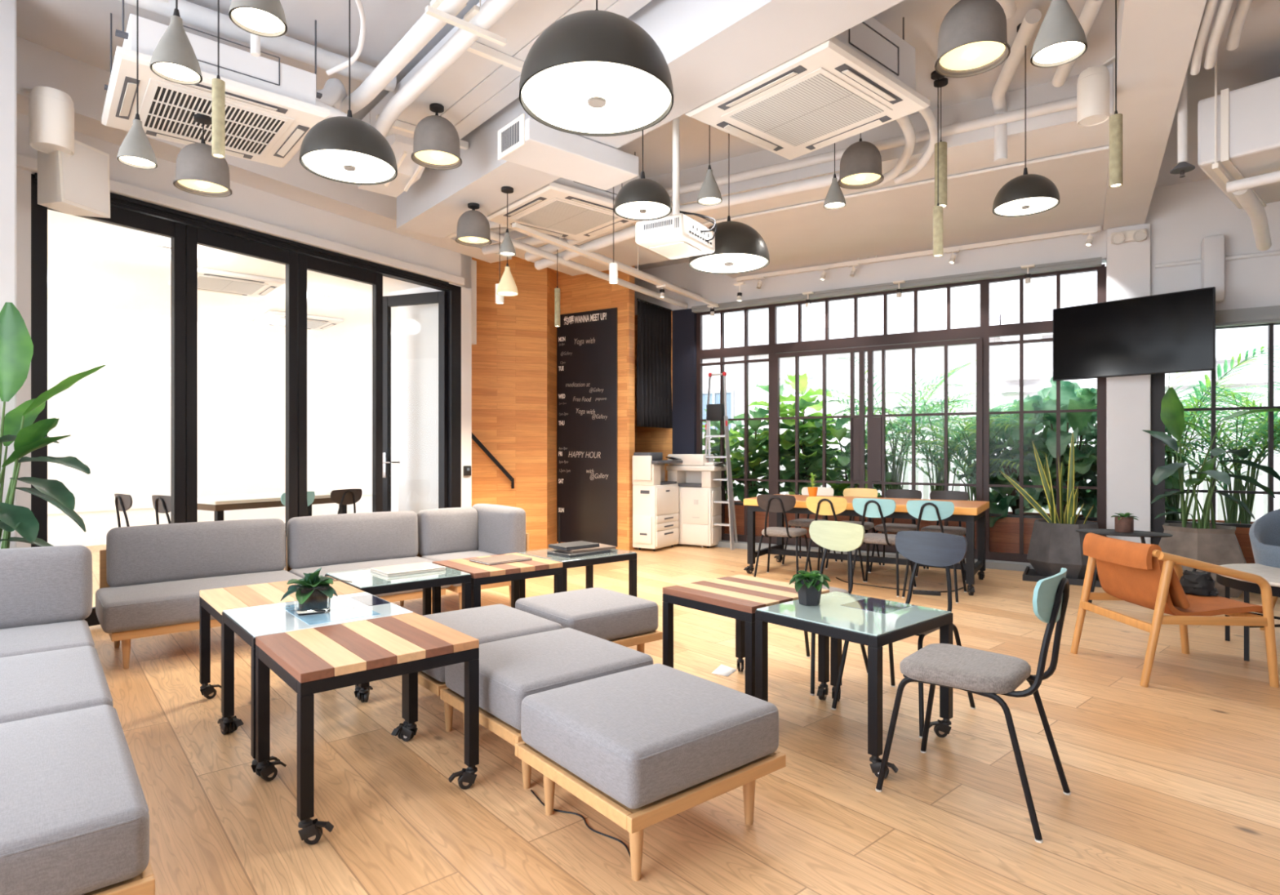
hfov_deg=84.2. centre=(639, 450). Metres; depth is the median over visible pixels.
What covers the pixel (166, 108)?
return grille
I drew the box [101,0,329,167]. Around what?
air conditioner
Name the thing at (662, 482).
tray
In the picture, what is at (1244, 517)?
palm
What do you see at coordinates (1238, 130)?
duct
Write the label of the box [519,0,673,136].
pendant lamp
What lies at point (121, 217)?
door
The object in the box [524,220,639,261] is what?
ceiling pipe
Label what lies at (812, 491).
potted plant
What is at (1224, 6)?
conduit
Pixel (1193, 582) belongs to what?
bag
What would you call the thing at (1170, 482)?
plant
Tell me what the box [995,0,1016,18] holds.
ceiling pipe
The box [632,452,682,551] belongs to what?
copier
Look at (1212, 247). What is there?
box
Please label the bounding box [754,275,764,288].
track spotlight
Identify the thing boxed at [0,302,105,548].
potted plant
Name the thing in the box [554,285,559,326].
pendant lamp
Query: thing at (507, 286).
pendant lamp
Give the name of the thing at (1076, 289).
window glass
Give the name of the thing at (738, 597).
coffee table
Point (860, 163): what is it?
pendant lamp
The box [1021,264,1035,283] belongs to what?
track spotlight
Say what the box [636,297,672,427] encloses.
wall panel
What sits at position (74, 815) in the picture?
ottoman
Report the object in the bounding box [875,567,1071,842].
dining chair
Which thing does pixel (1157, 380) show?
window
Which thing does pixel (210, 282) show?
return grille
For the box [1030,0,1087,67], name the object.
pendant lamp
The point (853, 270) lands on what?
track spotlight
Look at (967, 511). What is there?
dining table
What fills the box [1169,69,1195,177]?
sprinkler
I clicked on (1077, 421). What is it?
plant
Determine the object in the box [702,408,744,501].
plant
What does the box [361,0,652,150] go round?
duct
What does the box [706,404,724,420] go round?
tray
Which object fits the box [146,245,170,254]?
recessed light
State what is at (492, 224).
ceiling pipe
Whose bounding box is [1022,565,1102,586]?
tray
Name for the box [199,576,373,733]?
coffee table
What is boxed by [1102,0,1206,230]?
beam
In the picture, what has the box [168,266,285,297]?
air conditioner
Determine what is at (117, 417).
wall
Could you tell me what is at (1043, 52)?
diffuser
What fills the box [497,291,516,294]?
diffuser
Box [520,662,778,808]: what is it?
seat cushion
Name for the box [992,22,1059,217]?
pendant lamp
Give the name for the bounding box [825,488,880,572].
dining chair
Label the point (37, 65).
ceiling beam
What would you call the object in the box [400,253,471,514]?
pier
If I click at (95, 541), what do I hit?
baseboard
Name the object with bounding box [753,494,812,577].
dining chair
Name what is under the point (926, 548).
dining chair
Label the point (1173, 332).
television
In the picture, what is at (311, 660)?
coffee table
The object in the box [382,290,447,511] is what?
door
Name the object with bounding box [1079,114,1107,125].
grille
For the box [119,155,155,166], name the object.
diffuser
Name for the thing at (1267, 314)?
trim
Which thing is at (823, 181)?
ceiling pipe
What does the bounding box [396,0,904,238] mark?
beam
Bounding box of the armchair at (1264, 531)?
[1248,508,1279,630]
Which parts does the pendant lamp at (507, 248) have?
lamp shade, cord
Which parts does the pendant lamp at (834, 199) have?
lamp shade, cord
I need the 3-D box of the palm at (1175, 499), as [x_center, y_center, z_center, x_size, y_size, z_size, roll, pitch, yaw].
[5.669,-0.107,7.392,1.944,1.733,2.267,0,0,-41]
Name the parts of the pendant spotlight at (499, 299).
cord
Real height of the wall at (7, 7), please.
3.700 m
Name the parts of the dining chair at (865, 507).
leg, leg, backrest, seat, leg, leg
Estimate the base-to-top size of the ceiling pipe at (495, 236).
0.068 m
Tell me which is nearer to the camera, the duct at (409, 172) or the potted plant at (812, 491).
the duct at (409, 172)
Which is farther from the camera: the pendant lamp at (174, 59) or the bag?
the bag
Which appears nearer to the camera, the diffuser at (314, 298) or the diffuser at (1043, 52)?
the diffuser at (1043, 52)
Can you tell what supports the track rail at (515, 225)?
hanging from the ceiling at (77, 29)
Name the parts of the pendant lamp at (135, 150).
lamp shade, cord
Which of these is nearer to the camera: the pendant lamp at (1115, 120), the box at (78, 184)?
the pendant lamp at (1115, 120)
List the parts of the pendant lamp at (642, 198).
lamp shade, cord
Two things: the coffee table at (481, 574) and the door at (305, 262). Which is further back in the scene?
the door at (305, 262)
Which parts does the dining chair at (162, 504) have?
backrest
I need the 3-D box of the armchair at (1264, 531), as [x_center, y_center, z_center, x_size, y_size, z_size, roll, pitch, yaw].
[4.428,0.802,4.505,0.868,0.844,0.754,0,0,21]
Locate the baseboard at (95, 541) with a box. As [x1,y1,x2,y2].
[47,490,398,546]
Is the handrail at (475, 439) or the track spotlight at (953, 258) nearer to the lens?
the track spotlight at (953, 258)
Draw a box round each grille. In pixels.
[32,142,71,154]
[61,142,108,213]
[142,84,287,155]
[197,275,264,294]
[269,317,326,328]
[515,200,617,235]
[730,73,884,146]
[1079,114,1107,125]
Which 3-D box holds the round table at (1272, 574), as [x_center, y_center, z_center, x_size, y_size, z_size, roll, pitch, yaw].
[3.978,0.978,4.147,0.964,0.484,0.964,0,0,-41]
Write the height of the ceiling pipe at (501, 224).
0.088 m
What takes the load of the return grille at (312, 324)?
attached to the air conditioner at (276, 318)
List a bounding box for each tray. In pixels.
[660,480,676,484]
[677,482,702,487]
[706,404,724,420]
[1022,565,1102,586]
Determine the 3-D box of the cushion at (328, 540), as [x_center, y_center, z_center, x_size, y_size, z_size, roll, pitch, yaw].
[-2.135,0.662,5.316,0.937,0.386,0.225,0,0,-41]
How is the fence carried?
on the ground
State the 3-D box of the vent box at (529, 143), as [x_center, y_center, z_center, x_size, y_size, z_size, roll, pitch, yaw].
[-0.447,-1.870,4.496,0.854,0.180,0.360,0,0,-41]
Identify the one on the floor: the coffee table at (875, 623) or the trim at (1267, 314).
the coffee table at (875, 623)
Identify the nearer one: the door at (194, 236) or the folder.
the folder
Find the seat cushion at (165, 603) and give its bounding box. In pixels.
[95,569,302,632]
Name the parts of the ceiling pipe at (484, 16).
ceiling bracket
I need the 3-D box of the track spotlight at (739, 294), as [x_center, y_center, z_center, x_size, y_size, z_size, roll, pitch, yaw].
[1.111,-1.770,7.911,0.120,0.199,0.069,0,0,32]
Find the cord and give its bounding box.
[530,789,630,856]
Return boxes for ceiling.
[16,0,1279,270]
[47,209,423,350]
[488,66,1112,278]
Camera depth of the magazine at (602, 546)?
4.71 m
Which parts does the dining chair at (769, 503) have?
leg, leg, backrest, seat, leg, leg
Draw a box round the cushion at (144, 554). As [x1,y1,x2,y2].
[106,518,285,586]
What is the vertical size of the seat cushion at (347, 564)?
0.193 m
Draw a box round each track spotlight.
[656,284,667,297]
[706,304,717,315]
[733,282,745,301]
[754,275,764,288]
[802,291,813,307]
[817,266,829,280]
[847,262,859,276]
[893,280,905,297]
[946,248,959,263]
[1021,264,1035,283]
[1082,230,1097,246]
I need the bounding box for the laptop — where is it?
[370,561,445,577]
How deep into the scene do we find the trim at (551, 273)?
9.02 m
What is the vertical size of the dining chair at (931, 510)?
0.815 m
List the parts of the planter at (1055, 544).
pot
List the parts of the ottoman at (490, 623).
frame, leg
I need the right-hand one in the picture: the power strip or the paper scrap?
the power strip
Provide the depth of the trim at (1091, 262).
7.73 m
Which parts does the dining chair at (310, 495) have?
backrest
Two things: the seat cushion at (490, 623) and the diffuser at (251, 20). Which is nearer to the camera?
the diffuser at (251, 20)
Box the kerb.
[693,539,1034,571]
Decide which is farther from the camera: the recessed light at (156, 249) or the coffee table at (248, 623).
the recessed light at (156, 249)
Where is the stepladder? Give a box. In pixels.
[701,371,737,549]
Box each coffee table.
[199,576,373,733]
[217,591,413,775]
[255,612,479,844]
[324,561,471,687]
[431,552,562,613]
[518,548,636,598]
[662,573,829,699]
[755,591,952,777]
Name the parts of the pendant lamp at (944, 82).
lamp shade, cord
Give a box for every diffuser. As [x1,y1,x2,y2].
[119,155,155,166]
[150,248,170,254]
[152,62,199,80]
[231,7,284,32]
[302,149,395,182]
[311,297,328,300]
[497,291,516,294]
[500,252,514,254]
[521,61,671,133]
[615,201,670,219]
[689,253,768,272]
[698,197,720,204]
[825,202,844,207]
[994,196,1057,215]
[1032,41,1084,63]
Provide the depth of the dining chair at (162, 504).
6.44 m
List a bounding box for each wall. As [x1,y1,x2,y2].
[0,0,16,548]
[31,131,471,288]
[47,299,398,542]
[398,290,399,511]
[471,256,546,549]
[556,266,635,550]
[635,178,1279,480]
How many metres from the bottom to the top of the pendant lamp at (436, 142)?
0.347 m
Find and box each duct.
[357,133,425,197]
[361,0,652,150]
[1197,56,1279,208]
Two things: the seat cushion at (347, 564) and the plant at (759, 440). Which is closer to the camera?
the seat cushion at (347, 564)
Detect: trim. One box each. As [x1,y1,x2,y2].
[546,267,556,548]
[691,257,1102,313]
[1215,305,1279,327]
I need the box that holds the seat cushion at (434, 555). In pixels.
[421,550,495,586]
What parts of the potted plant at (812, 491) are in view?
pot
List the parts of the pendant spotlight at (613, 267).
cord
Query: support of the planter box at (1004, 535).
on the ground
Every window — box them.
[696,263,1106,562]
[1151,322,1279,544]
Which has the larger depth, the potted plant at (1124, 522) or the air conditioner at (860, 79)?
the potted plant at (1124, 522)
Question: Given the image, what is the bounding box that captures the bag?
[1179,568,1218,595]
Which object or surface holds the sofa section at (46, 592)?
on the floor
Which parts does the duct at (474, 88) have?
duct panel, ceiling bracket, duct panel, duct panel, duct panel, ceiling bracket, duct panel, duct panel, duct panel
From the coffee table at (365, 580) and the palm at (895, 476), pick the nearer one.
the coffee table at (365, 580)
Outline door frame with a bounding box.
[16,152,464,546]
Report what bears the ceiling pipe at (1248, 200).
attached to the duct at (1238, 130)
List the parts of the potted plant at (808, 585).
pot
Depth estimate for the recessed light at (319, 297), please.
8.49 m
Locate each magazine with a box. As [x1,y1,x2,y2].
[546,549,610,557]
[548,540,599,550]
[553,542,616,553]
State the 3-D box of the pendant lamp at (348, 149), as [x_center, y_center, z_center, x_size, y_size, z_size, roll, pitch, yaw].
[-1.316,-1.877,3.209,0.410,1.205,0.410,0,0,-41]
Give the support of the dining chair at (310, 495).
on the floor
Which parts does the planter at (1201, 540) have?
stem, pot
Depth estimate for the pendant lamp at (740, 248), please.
4.71 m
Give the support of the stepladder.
on the floor
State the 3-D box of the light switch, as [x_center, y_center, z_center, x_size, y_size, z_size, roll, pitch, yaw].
[-1.887,0.220,7.753,0.026,0.110,0.100,0,0,32]
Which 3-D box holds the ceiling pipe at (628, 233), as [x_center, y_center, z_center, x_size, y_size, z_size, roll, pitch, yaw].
[-0.444,-1.950,6.741,0.100,0.098,1.900,0,0,-41]
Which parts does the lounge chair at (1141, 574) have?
leg, rail, leg, rail, cross rail, sling seat, leg, armrest, rail, leg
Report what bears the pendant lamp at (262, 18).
hanging from the ceiling at (77, 29)
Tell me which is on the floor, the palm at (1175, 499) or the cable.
the cable
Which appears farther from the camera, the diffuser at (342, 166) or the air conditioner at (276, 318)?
the air conditioner at (276, 318)
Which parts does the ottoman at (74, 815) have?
frame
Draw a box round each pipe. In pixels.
[21,86,74,155]
[117,0,396,92]
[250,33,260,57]
[315,0,469,115]
[315,0,518,137]
[325,0,365,75]
[444,219,505,239]
[481,172,839,254]
[485,215,702,301]
[489,96,1076,233]
[489,230,688,308]
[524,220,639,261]
[534,224,635,270]
[627,145,1108,239]
[877,115,915,186]
[893,106,939,184]
[991,8,1041,163]
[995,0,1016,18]
[1051,0,1103,87]
[1155,249,1279,268]
[1226,170,1279,193]
[1231,188,1271,251]
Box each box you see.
[37,139,110,217]
[497,113,638,190]
[724,499,1255,563]
[1200,235,1225,303]
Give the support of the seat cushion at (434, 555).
on the sofa section at (479, 530)
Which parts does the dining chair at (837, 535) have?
leg, leg, seat, backrest, leg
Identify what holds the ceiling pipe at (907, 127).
attached to the ceiling at (900, 220)
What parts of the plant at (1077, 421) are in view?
stem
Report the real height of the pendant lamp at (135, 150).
1.200 m
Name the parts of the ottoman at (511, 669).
leg, frame, leg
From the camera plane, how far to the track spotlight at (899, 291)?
7.76 m
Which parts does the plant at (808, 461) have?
stem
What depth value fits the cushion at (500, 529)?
5.64 m
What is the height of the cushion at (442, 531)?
0.386 m
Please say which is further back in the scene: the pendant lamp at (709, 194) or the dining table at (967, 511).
the dining table at (967, 511)
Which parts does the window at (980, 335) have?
sliding door frame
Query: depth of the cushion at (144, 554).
4.55 m
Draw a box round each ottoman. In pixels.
[0,645,113,723]
[0,704,155,894]
[417,603,562,731]
[440,627,653,788]
[515,586,662,653]
[515,662,786,880]
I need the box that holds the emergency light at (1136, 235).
[1111,228,1146,244]
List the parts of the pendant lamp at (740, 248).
cord, lamp shade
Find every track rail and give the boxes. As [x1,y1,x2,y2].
[511,222,719,307]
[736,226,1101,281]
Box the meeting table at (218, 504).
[197,491,346,520]
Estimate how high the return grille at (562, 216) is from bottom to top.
0.002 m
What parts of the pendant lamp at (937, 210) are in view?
lamp shade, cord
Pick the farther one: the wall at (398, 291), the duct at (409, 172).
the wall at (398, 291)
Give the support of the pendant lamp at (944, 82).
hanging from the ceiling at (77, 29)
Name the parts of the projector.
casing, underside panel, socket panel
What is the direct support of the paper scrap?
on the floor
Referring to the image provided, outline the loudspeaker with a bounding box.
[1076,55,1115,126]
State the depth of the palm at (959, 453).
7.98 m
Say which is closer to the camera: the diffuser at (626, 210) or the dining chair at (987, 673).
the dining chair at (987, 673)
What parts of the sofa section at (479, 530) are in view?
leg, frame, leg, arm rail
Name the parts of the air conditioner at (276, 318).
louvre blade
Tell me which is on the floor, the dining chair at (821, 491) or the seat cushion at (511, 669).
the dining chair at (821, 491)
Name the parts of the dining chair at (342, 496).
backrest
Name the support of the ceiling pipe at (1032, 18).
attached to the ceiling at (900, 220)
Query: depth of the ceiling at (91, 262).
7.89 m
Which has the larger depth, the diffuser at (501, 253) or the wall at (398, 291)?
the wall at (398, 291)
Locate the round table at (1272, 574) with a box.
[1216,563,1279,661]
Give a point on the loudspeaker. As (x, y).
(1093, 86)
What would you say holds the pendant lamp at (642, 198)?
hanging from the beam at (709, 48)
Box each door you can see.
[36,186,185,626]
[185,225,297,570]
[297,253,382,516]
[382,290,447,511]
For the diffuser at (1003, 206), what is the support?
attached to the pendant lamp at (1026, 194)
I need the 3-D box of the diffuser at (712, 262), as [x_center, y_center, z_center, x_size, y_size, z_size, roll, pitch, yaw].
[0.610,-1.293,4.862,0.534,0.018,0.534,0,0,-41]
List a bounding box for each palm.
[799,356,976,490]
[832,369,1039,491]
[888,391,1063,500]
[1067,345,1279,520]
[1164,384,1279,524]
[1180,346,1279,463]
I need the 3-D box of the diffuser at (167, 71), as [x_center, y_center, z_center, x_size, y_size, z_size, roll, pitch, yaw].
[-1.574,-1.293,2.404,0.135,0.006,0.135,0,0,-41]
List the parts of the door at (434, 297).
handle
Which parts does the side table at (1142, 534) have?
leg, leg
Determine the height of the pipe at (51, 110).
0.446 m
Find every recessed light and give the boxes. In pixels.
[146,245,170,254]
[309,294,330,300]
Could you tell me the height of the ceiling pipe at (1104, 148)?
0.027 m
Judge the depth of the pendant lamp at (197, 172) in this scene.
3.90 m
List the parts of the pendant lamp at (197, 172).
lamp shade, bulb, cord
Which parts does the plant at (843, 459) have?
stem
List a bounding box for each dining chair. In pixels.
[114,493,132,527]
[151,494,170,524]
[280,491,315,532]
[330,488,362,514]
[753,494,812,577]
[782,486,837,568]
[792,520,867,695]
[804,496,865,588]
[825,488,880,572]
[831,530,975,737]
[852,497,916,596]
[869,488,925,572]
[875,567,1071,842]
[902,500,966,603]
[915,490,968,581]
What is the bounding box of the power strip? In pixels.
[912,589,941,595]
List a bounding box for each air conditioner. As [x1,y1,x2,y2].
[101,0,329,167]
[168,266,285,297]
[253,310,343,330]
[486,151,639,241]
[684,17,929,159]
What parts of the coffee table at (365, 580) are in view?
frame, leg, leg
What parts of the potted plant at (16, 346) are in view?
stem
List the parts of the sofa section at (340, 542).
rail, leg, frame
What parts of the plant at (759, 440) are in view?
stem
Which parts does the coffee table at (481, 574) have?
leg, leg, leg, frame, leg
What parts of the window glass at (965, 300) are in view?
louvre blade, louvre blade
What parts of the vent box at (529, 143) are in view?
grille frame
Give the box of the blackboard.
[556,307,617,546]
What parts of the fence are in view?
post, rail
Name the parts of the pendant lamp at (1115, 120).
lamp shade, cord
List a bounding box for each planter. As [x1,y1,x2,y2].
[998,432,1102,586]
[1142,386,1279,597]
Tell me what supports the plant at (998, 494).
in the planter box at (1004, 535)
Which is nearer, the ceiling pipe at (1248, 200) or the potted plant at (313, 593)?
the potted plant at (313, 593)
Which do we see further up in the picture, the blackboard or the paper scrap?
the blackboard
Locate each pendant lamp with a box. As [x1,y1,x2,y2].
[116,0,157,168]
[150,0,202,84]
[173,113,232,197]
[211,0,225,158]
[228,0,287,37]
[299,0,397,185]
[411,102,462,169]
[455,202,491,246]
[496,256,518,296]
[498,186,515,256]
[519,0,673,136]
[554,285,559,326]
[613,130,671,220]
[688,133,769,274]
[697,125,722,205]
[823,142,845,209]
[837,133,884,189]
[930,71,944,257]
[933,77,947,208]
[934,0,1010,77]
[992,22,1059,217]
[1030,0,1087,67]
[1109,0,1122,187]
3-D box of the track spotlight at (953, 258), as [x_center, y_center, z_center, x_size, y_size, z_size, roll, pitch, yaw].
[3.299,-2.040,7.462,0.120,0.141,0.077,0,0,32]
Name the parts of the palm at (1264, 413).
stem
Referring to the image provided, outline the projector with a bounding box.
[635,116,716,259]
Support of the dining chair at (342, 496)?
on the floor
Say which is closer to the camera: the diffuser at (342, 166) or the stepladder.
the diffuser at (342, 166)
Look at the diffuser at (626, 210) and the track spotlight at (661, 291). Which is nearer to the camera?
the diffuser at (626, 210)
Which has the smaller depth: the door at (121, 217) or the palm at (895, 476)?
the door at (121, 217)
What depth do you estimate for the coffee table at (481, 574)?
4.23 m
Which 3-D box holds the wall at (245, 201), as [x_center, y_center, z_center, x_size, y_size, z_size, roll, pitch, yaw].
[-3.344,-2.130,5.603,0.150,0.700,5.360,0,0,32]
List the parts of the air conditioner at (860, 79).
louvre blade, louvre blade, louvre blade, louvre blade, casing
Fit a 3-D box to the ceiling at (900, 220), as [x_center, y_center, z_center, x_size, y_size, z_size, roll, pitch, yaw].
[1.421,-2.330,7.212,5.568,0.300,2.738,0,0,32]
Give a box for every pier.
[16,112,31,547]
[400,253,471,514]
[672,308,696,453]
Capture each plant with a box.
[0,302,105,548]
[280,567,352,615]
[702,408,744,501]
[718,383,800,502]
[756,373,843,494]
[789,569,831,604]
[807,472,817,496]
[810,413,900,497]
[957,386,1070,527]
[1000,376,1097,517]
[1052,387,1191,517]
[1111,512,1137,532]
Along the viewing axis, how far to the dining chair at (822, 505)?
6.25 m
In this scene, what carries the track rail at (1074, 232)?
attached to the ceiling at (900, 220)
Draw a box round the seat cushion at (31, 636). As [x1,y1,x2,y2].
[0,619,94,657]
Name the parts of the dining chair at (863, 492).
leg, seat, backrest, leg, leg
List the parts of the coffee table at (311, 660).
leg, leg, frame, leg, leg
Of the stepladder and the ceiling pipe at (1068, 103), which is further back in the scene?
the stepladder
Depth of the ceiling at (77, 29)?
4.31 m
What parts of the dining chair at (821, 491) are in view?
leg, leg, seat, backrest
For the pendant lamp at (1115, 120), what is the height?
1.200 m
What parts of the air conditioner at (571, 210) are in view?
louvre blade, louvre blade, panel, louvre blade, casing, louvre blade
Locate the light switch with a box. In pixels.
[463,465,471,475]
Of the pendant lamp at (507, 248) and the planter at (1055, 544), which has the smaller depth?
the pendant lamp at (507, 248)
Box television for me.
[1053,286,1215,381]
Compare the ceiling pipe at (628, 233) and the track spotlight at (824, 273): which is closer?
the ceiling pipe at (628, 233)
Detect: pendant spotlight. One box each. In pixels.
[495,224,503,303]
[608,186,617,284]
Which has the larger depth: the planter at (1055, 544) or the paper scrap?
the planter at (1055, 544)
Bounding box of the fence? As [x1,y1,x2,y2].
[733,453,1279,521]
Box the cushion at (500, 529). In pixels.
[471,503,525,554]
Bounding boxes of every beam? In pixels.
[16,35,511,262]
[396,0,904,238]
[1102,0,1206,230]
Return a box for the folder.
[469,554,532,564]
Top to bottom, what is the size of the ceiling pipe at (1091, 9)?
0.098 m
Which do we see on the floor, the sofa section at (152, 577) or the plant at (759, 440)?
the sofa section at (152, 577)
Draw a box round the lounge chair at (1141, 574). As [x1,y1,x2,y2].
[1070,532,1279,687]
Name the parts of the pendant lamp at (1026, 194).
cord, lamp shade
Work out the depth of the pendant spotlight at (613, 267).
5.37 m
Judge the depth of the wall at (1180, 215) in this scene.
6.95 m
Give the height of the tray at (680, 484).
0.036 m
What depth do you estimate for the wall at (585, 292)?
8.72 m
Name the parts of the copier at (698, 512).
door, drawer, panel, control panel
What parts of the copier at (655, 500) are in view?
drawer, door, drawer, drawer, drawer, control panel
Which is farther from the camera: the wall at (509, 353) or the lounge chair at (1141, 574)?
the wall at (509, 353)
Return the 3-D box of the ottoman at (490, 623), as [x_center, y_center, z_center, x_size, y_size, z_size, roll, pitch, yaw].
[-0.796,1.016,3.417,0.650,0.408,0.630,0,0,-40]
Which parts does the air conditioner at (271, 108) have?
louvre blade, louvre blade, casing, louvre blade, louvre blade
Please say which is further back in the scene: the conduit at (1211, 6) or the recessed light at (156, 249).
the recessed light at (156, 249)
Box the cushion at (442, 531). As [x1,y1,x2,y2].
[417,506,478,555]
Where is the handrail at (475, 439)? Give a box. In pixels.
[471,432,514,488]
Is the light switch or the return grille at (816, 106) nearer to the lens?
the return grille at (816, 106)
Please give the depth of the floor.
2.58 m
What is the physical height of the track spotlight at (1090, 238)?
0.141 m
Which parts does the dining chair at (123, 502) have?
backrest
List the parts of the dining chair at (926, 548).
leg, leg, leg, seat, backrest, leg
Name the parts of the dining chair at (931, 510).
leg, backrest, leg, leg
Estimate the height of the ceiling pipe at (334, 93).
0.465 m
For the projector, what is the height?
1.243 m
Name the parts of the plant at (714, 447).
stem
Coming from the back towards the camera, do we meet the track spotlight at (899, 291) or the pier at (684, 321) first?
the pier at (684, 321)
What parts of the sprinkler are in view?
plate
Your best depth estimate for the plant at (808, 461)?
9.13 m
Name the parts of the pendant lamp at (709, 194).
lamp shade, cord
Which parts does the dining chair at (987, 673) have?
leg, leg, seat, leg, leg, backrest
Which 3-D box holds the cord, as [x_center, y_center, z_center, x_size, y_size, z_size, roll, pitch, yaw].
[-0.202,1.217,2.333,0.051,0.005,0.561,0,0,-44]
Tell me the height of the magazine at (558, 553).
0.018 m
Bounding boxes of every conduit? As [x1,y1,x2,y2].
[1190,0,1217,75]
[1204,0,1233,69]
[1225,0,1252,50]
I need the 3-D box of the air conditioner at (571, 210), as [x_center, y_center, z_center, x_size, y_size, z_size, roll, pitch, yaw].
[-0.606,-2.194,5.850,0.970,0.572,0.970,0,0,-41]
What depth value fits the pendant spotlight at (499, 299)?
6.08 m
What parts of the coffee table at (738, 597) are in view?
leg, frame, leg, leg, leg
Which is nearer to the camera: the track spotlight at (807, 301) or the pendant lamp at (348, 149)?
the pendant lamp at (348, 149)
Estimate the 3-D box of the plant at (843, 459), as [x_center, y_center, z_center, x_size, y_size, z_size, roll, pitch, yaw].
[2.690,0.149,9.012,1.065,1.227,1.112,0,0,-41]
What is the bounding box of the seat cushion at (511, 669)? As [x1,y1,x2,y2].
[444,627,653,729]
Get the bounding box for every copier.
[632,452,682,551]
[666,453,731,547]
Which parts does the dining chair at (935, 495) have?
seat, backrest, leg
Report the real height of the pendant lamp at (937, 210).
1.200 m
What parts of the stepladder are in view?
leg, leg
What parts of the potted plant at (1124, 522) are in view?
pot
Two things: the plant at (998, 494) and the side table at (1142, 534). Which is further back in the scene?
the plant at (998, 494)
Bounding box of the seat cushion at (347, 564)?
[289,555,450,596]
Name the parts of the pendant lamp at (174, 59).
cord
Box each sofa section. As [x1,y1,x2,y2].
[0,544,94,657]
[95,518,302,668]
[286,511,450,613]
[416,503,528,609]
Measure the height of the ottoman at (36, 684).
0.408 m
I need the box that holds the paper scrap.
[711,664,736,675]
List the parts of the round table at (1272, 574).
leg, leg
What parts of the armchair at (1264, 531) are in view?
leg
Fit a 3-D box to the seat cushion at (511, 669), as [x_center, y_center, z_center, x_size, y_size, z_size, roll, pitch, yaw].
[-0.376,0.905,2.902,0.646,0.188,0.636,0,0,-40]
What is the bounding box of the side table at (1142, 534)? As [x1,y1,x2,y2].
[1075,528,1173,610]
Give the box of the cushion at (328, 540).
[286,511,417,568]
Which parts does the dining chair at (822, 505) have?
leg, leg, backrest, leg, leg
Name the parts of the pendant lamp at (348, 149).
lamp shade, cord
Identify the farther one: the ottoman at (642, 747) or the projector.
the projector
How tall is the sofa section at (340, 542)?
0.751 m
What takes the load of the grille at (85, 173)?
attached to the box at (78, 184)
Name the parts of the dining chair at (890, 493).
leg, leg, seat, backrest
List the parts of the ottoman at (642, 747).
leg, leg, frame, leg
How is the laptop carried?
on the coffee table at (365, 580)
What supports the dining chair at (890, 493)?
on the floor
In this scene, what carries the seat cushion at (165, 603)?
on the sofa section at (152, 577)
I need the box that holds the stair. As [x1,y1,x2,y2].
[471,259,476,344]
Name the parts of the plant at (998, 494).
stem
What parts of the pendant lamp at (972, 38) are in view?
bulb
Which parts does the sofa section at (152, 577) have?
rail, leg, leg, frame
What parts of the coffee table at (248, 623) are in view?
leg, frame, leg, leg, leg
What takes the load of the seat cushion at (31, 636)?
on the sofa section at (46, 592)
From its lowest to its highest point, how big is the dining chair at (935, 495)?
0.815 m
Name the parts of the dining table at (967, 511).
leg, leg, leg, leg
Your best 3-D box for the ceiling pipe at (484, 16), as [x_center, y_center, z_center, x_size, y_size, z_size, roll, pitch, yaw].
[0.111,-2.199,2.196,0.648,0.562,6.185,0,0,-41]
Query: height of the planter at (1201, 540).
1.771 m
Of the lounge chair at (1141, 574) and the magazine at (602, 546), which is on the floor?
the lounge chair at (1141, 574)
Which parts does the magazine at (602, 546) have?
lid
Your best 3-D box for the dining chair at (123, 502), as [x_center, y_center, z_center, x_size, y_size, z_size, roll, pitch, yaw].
[-4.756,0.812,6.882,0.459,0.815,0.561,0,0,35]
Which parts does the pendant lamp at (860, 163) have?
bulb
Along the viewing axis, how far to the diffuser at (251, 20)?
2.12 m
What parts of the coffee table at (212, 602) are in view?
leg, frame, leg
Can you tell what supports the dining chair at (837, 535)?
on the floor
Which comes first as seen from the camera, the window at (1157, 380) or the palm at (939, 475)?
the window at (1157, 380)
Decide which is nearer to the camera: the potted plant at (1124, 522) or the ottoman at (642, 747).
the ottoman at (642, 747)
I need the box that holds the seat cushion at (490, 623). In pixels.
[422,603,562,681]
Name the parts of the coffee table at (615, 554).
leg, leg, leg, frame, leg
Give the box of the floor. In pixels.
[85,532,1279,894]
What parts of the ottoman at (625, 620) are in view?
frame, leg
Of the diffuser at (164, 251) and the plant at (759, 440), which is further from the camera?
the plant at (759, 440)
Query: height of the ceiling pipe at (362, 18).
0.287 m
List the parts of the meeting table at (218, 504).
leg, leg, leg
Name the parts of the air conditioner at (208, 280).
louvre blade, louvre blade, louvre blade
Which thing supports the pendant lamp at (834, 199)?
hanging from the ceiling at (77, 29)
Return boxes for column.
[1106,222,1151,543]
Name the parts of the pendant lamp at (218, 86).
lamp shade, cord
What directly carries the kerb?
on the floor
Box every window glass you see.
[702,282,1000,500]
[1000,262,1279,519]
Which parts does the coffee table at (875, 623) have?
leg, leg, frame, leg, leg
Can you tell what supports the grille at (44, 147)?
attached to the pipe at (51, 110)
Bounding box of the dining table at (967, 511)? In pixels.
[743,493,989,595]

